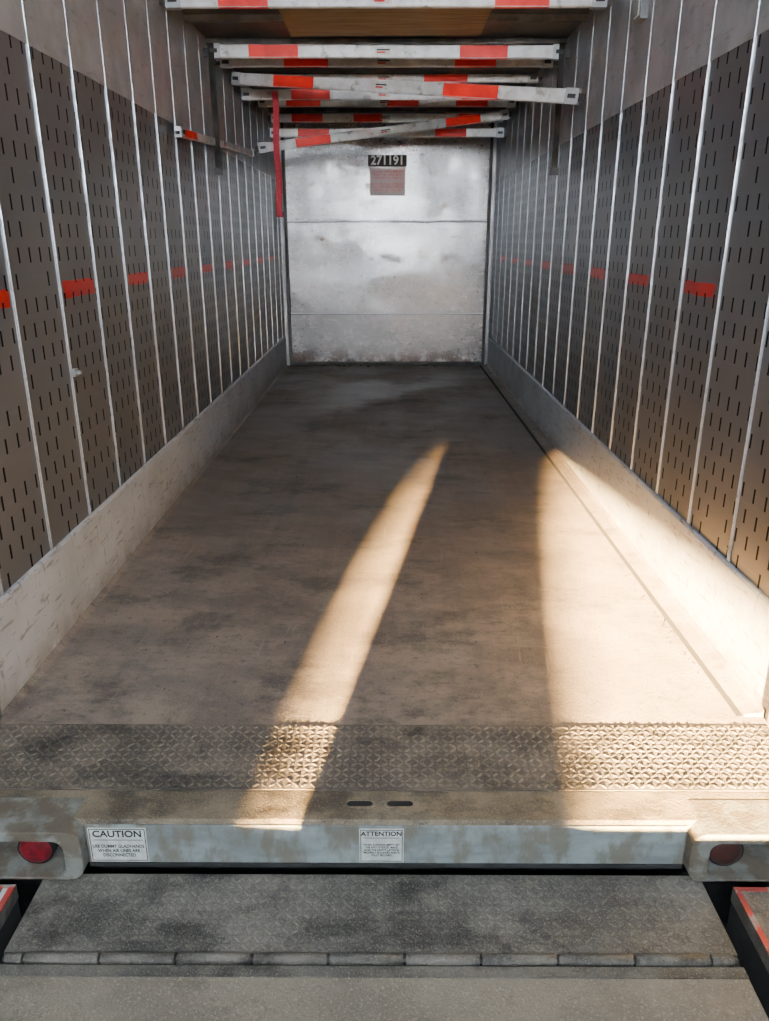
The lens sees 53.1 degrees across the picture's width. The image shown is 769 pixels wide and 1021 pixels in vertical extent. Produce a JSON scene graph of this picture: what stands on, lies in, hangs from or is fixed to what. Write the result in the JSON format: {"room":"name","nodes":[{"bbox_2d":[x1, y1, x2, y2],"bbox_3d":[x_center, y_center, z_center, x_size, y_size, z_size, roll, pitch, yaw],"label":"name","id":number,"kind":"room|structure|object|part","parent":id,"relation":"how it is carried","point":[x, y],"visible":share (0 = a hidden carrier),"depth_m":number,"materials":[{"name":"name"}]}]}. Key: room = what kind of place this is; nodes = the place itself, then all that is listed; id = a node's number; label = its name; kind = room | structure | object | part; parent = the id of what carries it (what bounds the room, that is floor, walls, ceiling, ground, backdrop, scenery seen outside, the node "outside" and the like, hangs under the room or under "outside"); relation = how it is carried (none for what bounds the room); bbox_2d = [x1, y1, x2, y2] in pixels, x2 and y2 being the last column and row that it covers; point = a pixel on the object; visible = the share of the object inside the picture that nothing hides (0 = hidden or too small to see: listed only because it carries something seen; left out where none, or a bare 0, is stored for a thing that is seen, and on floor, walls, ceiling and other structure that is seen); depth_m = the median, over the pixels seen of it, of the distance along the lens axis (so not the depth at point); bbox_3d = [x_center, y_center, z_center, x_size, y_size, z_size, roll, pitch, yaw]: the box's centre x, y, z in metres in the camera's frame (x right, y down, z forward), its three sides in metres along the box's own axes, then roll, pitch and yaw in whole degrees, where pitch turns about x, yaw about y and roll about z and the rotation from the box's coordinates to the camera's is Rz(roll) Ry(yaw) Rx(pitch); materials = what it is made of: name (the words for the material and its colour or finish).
{"room":"loading area","nodes":[
{"label":"loading area","id":0,"kind":"room"},
{"bbox_2d":[0,0,284,592],"bbox_3d":[-1.305,-1.892,5.770,0.064,2.960,7.730,0,19,0],"label":"wall","id":1,"kind":"structure","parent":0,"point":[24,540],"depth_m":3.59,"materials":[{"name":"metal"}]},
{"bbox_2d":[70,368,81,376],"bbox_3d":[-1.264,-0.567,3.164,0.037,0.030,0.035,0,19,0],"label":"bracket","id":2,"kind":"object","parent":1,"relation":"attached to","point":[75,372],"visible":1,"depth_m":3.15,"materials":[{"name":"metal"}]},
{"bbox_2d":[0,0,282,595],"bbox_3d":[-1.272,-2.078,5.646,0.011,2.448,7.323,0,19,0],"label":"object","id":3,"kind":"structure","parent":1,"relation":"attached to","point":[2,227],"depth_m":3.96,"materials":[{"name":"metal"}]},
{"bbox_2d":[0,336,288,715],"bbox_3d":[-1.270,-0.761,6.155,0.016,0.370,7.710,0,19,0],"label":"baseboard","id":4,"kind":"structure","parent":1,"relation":"attached to","point":[37,611],"depth_m":3.48,"materials":[{"name":"grey metal"}]},
{"bbox_2d":[174,126,254,156],"bbox_3d":[-1.224,-2.786,5.865,0.050,0.209,2.801,0,19,0],"label":"bar","id":5,"kind":"object","parent":1,"relation":"attached to","point":[180,132],"visible":1,"depth_m":5.28,"materials":[{"name":"metal"}]},
{"bbox_2d":[237,88,484,100],"bbox_3d":[0.018,-3.550,6.572,2.544,0.090,0.058,0,19,0],"label":"bar","id":6,"kind":"object","parent":1,"relation":"attached to","point":[246,94],"visible":0.61,"depth_m":6.56,"materials":[{"name":"metal"}]},
{"bbox_2d":[272,91,283,216],"bbox_3d":[-0.932,-3.085,6.695,0.064,1.000,0.023,0,19,0],"label":"strap","id":7,"kind":"object","parent":6,"relation":"hanging from","point":[279,213],"visible":1,"depth_m":6.69,"materials":[{"name":"red fabric"}]},
{"bbox_2d":[254,109,511,153],"bbox_3d":[0.029,-3.699,7.500,2.600,0.472,0.058,-5,20,-15],"label":"bar","id":8,"kind":"object","parent":1,"relation":"attached to","point":[263,147],"visible":1,"depth_m":7.48,"materials":[{"name":"metal"}]},
{"bbox_2d":[159,0,612,9],"bbox_3d":[0.008,-2.864,4.323,2.544,0.078,0.058,0,19,0],"label":"bar","id":9,"kind":"object","parent":1,"relation":"attached to","point":[169,4],"visible":1,"depth_m":4.32,"materials":[{"name":"metal"}]},
{"bbox_2d":[203,42,569,174],"bbox_3d":[0.013,-2.835,5.467,2.544,0.840,0.062,0,19,0],"label":"bar","id":10,"kind":"object","parent":1,"relation":"attached to","point":[555,52],"visible":1,"depth_m":5.33,"materials":[{"name":"metal"}]},
{"bbox_2d":[216,58,556,68],"bbox_3d":[0.015,-3.337,5.736,2.544,0.068,0.058,0,19,0],"label":"bar","id":11,"kind":"object","parent":1,"relation":"attached to","point":[224,63],"visible":0.8,"depth_m":5.72,"materials":[{"name":"metal"}]},
{"bbox_2d":[254,100,519,107],"bbox_3d":[0.023,-3.923,7.395,2.544,0.090,0.058,0,19,0],"label":"bar","id":12,"kind":"object","parent":1,"relation":"attached to","point":[260,103],"visible":0.8,"depth_m":7.38,"materials":[{"name":"metal"}]},
{"bbox_2d":[268,113,505,122],"bbox_3d":[0.027,-4.192,8.223,2.544,0.090,0.058,0,19,0],"label":"bar","id":13,"kind":"object","parent":1,"relation":"attached to","point":[283,118],"visible":0.66,"depth_m":8.21,"materials":[{"name":"metal"}]},
{"bbox_2d":[267,128,506,137],"bbox_3d":[0.026,-3.998,8.153,2.544,0.090,0.058,0,19,0],"label":"bar","id":14,"kind":"object","parent":1,"relation":"attached to","point":[441,132],"visible":0.66,"depth_m":8.14,"materials":[{"name":"metal"}]},
{"bbox_2d":[229,72,585,105],"bbox_3d":[0.012,-2.989,5.429,2.878,0.446,0.058,11,22,29],"label":"bar","id":15,"kind":"object","parent":1,"relation":"attached to","point":[567,96],"visible":1,"depth_m":5.30,"materials":[{"name":"metal"}]},
{"bbox_2d":[278,73,541,83],"bbox_3d":[0.017,-3.535,6.302,2.544,0.068,0.058,0,19,0],"label":"bar","id":16,"kind":"object","parent":1,"relation":"attached to","point":[530,78],"visible":0.54,"depth_m":6.28,"materials":[{"name":"metal"}]},
{"bbox_2d":[0,365,768,726],"bbox_3d":[0.013,-0.523,6.218,2.580,0.120,7.777,0,19,0],"label":"floor","id":17,"kind":"structure","parent":0,"point":[450,431],"depth_m":3.44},
{"bbox_2d":[29,364,722,715],"bbox_3d":[-0.002,-0.593,6.213,2.417,0.018,7.697,0,19,0],"label":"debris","id":18,"kind":"object","parent":17,"relation":"on","point":[386,364],"visible":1,"depth_m":3.95,"materials":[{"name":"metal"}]},
{"bbox_2d":[0,862,765,922],"bbox_3d":[0.002,-0.203,6.148,2.350,0.320,8.060,0,19,0],"label":"gap","id":19,"kind":"object","parent":17,"relation":"attached to","point":[719,892],"visible":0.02,"depth_m":2.33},
{"bbox_2d":[0,790,768,863],"bbox_3d":[0.008,0.905,2.192,2.600,0.164,0.129,0,19,0],"label":"ledge","id":20,"kind":"object","parent":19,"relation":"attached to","point":[97,806],"depth_m":2.16,"materials":[{"name":"grey metal"}]},
{"bbox_2d":[0,797,89,878],"bbox_3d":[-1.107,0.917,2.159,0.570,0.159,0.140,0,19,0],"label":"housing","id":21,"kind":"object","parent":20,"relation":"attached to","point":[21,819],"visible":0.77,"depth_m":2.12,"materials":[{"name":"grey metal"}]},
{"bbox_2d":[18,842,58,863],"bbox_3d":[-0.967,0.925,2.176,0.100,0.100,0.111,0,19,0],"label":"tail lamp","id":22,"kind":"object","parent":21,"relation":"attached to","point":[33,852],"visible":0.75,"depth_m":2.13,"materials":[{"name":"red plastic"}]},
{"bbox_3d":[-0.013,0.827,2.171,0.202,0.004,0.036,0,19,0],"label":"oval drain slots","id":23,"kind":"part","parent":20,"relation":"part of","materials":[{"name":"black metal"}]},
{"bbox_2d":[84,824,687,867],"bbox_3d":[0.003,0.928,2.128,1.650,0.142,0.008,0,19,0],"label":"plate","id":24,"kind":"object","parent":20,"relation":"attached to","point":[169,845],"visible":1,"depth_m":2.12,"materials":[{"name":"paint"}]},
{"bbox_2d":[87,828,149,860],"bbox_3d":[-0.734,0.923,2.125,0.160,0.114,0.003,0,19,0],"label":"caution sign","id":25,"kind":"object","parent":24,"relation":"attached to","point":[106,844],"visible":1,"depth_m":2.12,"materials":[{"name":"white paper"}]},
{"bbox_2d":[359,828,403,861],"bbox_3d":[-0.008,0.924,2.122,0.122,0.114,0.003,0,19,0],"label":"sign","id":26,"kind":"object","parent":24,"relation":"attached to","point":[375,845],"visible":1,"depth_m":2.12,"materials":[{"name":"white paper"}]},
{"bbox_2d":[682,800,768,881],"bbox_3d":[1.118,0.920,2.150,0.580,0.159,0.140,0,19,0],"label":"housing","id":27,"kind":"object","parent":20,"relation":"attached to","point":[745,822],"visible":0.76,"depth_m":2.11,"materials":[{"name":"grey metal"}]},
{"bbox_2d":[709,844,743,865],"bbox_3d":[0.943,0.928,2.167,0.100,0.100,0.111,0,19,0],"label":"tail lamp","id":28,"kind":"object","parent":27,"relation":"attached to","point":[721,854],"visible":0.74,"depth_m":2.12,"materials":[{"name":"red plastic"}]},
{"bbox_2d":[0,724,768,791],"bbox_3d":[-0.006,0.802,2.393,2.516,0.105,0.316,0,19,0],"label":"plate","id":29,"kind":"object","parent":17,"relation":"attached to","point":[209,757],"visible":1,"depth_m":2.37,"materials":[{"name":"grey metal"}]},
{"bbox_2d":[180,8,591,113],"bbox_3d":[0.012,-3.234,5.085,2.740,0.095,8.325,0,19,0],"label":"ceiling","id":30,"kind":"structure","parent":0,"point":[550,26],"depth_m":5.46,"materials":[{"name":"metal"}]},
{"bbox_2d":[278,8,491,35],"bbox_3d":[0.005,-3.100,4.869,1.280,0.014,0.720,0,19,0],"label":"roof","id":31,"kind":"structure","parent":30,"relation":"attached to","point":[438,21],"depth_m":4.89,"materials":[{"name":"brown wood"}]},
{"bbox_2d":[280,122,497,364],"bbox_3d":[0.030,-3.225,9.428,2.580,2.860,0.092,0,19,0],"label":"wall","id":32,"kind":"structure","parent":0,"point":[374,280],"depth_m":9.41,"materials":[{"name":"metal"}]},
{"bbox_2d":[370,167,404,195],"bbox_3d":[0.035,-3.909,9.149,0.420,0.315,0.006,0,19,0],"label":"sign","id":33,"kind":"object","parent":32,"relation":"attached to","point":[384,181],"visible":1,"depth_m":9.15,"materials":[{"name":"red"}]},
{"bbox_2d":[368,155,406,166],"bbox_3d":[0.035,-4.122,9.074,0.460,0.125,0.008,0,19,0],"label":"number sign","id":34,"kind":"object","parent":32,"relation":"attached to","point":[373,160],"visible":1,"depth_m":9.07,"materials":[{"name":"black plastic"}]},
{"bbox_2d":[279,122,496,364],"bbox_3d":[0.030,-3.185,9.373,2.548,2.820,0.037,0,19,0],"label":"trim","id":35,"kind":"structure","parent":32,"relation":"attached to","point":[493,140],"depth_m":9.39,"materials":[{"name":"metal"}]},
{"bbox_2d":[489,0,768,598],"bbox_3d":[1.331,-1.888,5.758,0.064,2.960,7.730,0,19,0],"label":"wall","id":36,"kind":"structure","parent":0,"point":[745,288],"depth_m":3.57,"materials":[{"name":"metal"}]},
{"bbox_2d":[480,364,765,716],"bbox_3d":[1.240,-0.591,6.184,0.091,0.030,7.665,0,19,0],"label":"trim","id":37,"kind":"structure","parent":36,"relation":"attached to","point":[699,644],"depth_m":3.50,"materials":[{"name":"grey metal"}]},
{"bbox_2d":[487,336,768,717],"bbox_3d":[1.294,-0.757,6.144,0.016,0.370,7.710,0,19,0],"label":"baseboard","id":38,"kind":"structure","parent":36,"relation":"attached to","point":[731,611],"depth_m":3.50,"materials":[{"name":"grey metal"}]},
{"bbox_2d":[492,0,768,560],"bbox_3d":[1.296,-2.041,5.541,0.011,2.448,7.323,0,19,0],"label":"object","id":39,"kind":"structure","parent":36,"relation":"attached to","point":[754,41],"depth_m":3.94,"materials":[{"name":"metal"}]},
{"bbox_2d":[633,0,649,23],"bbox_3d":[1.267,-2.490,3.800,0.048,0.130,0.110,0,19,0],"label":"metal bracket","id":40,"kind":"object","parent":36,"relation":"attached to","point":[641,7],"visible":1,"depth_m":3.77,"materials":[{"name":"white metal"}]},
{"bbox_2d":[766,702,768,724],"bbox_3d":[1.319,-0.559,1.871,0.130,2.811,0.480,0,19,0],"label":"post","id":41,"kind":"object","parent":36,"relation":"attached to","point":[767,712],"visible":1,"depth_m":2.53,"materials":[{"name":"grey metal"}]},
{"bbox_3d":[-0.024,3.932,-4.292,10.000,1.213,13.300,0,19,0],"label":"floor","id":42,"kind":"structure","parent":0,"visible":0},
{"bbox_2d":[0,884,21,963],"bbox_3d":[-1.378,1.381,1.468,0.735,0.257,1.445,0,19,0],"label":"plate","id":43,"kind":"object","parent":42,"relation":"on","point":[10,914],"visible":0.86,"depth_m":2.07,"materials":[{"name":"metal"}]},
{"bbox_2d":[0,874,768,1020],"bbox_3d":[-0.041,1.549,0.803,1.821,0.140,2.892,0,19,0],"label":"dock leveler","id":44,"kind":"object","parent":42,"relation":"on","point":[87,947],"visible":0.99,"depth_m":1.91,"materials":[{"name":"metal"}]},
{"bbox_2d":[726,887,768,1018],"bbox_3d":[1.325,1.385,1.456,0.758,0.257,1.445,0,19,0],"label":"plate","id":45,"kind":"object","parent":42,"relation":"on","point":[747,928],"visible":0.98,"depth_m":2.02,"materials":[{"name":"metal"}]},
{"label":"outside","id":46,"kind":"structure","parent":0,"visible":0},
{"bbox_2d":[722,882,768,929],"bbox_3d":[0.030,0.586,7.256,12.000,0.100,10.690,0,19,0],"label":"ground","id":47,"kind":"structure","parent":46,"point":[767,883],"depth_m":3.47,"materials":[{"name":"black"}]}
]}

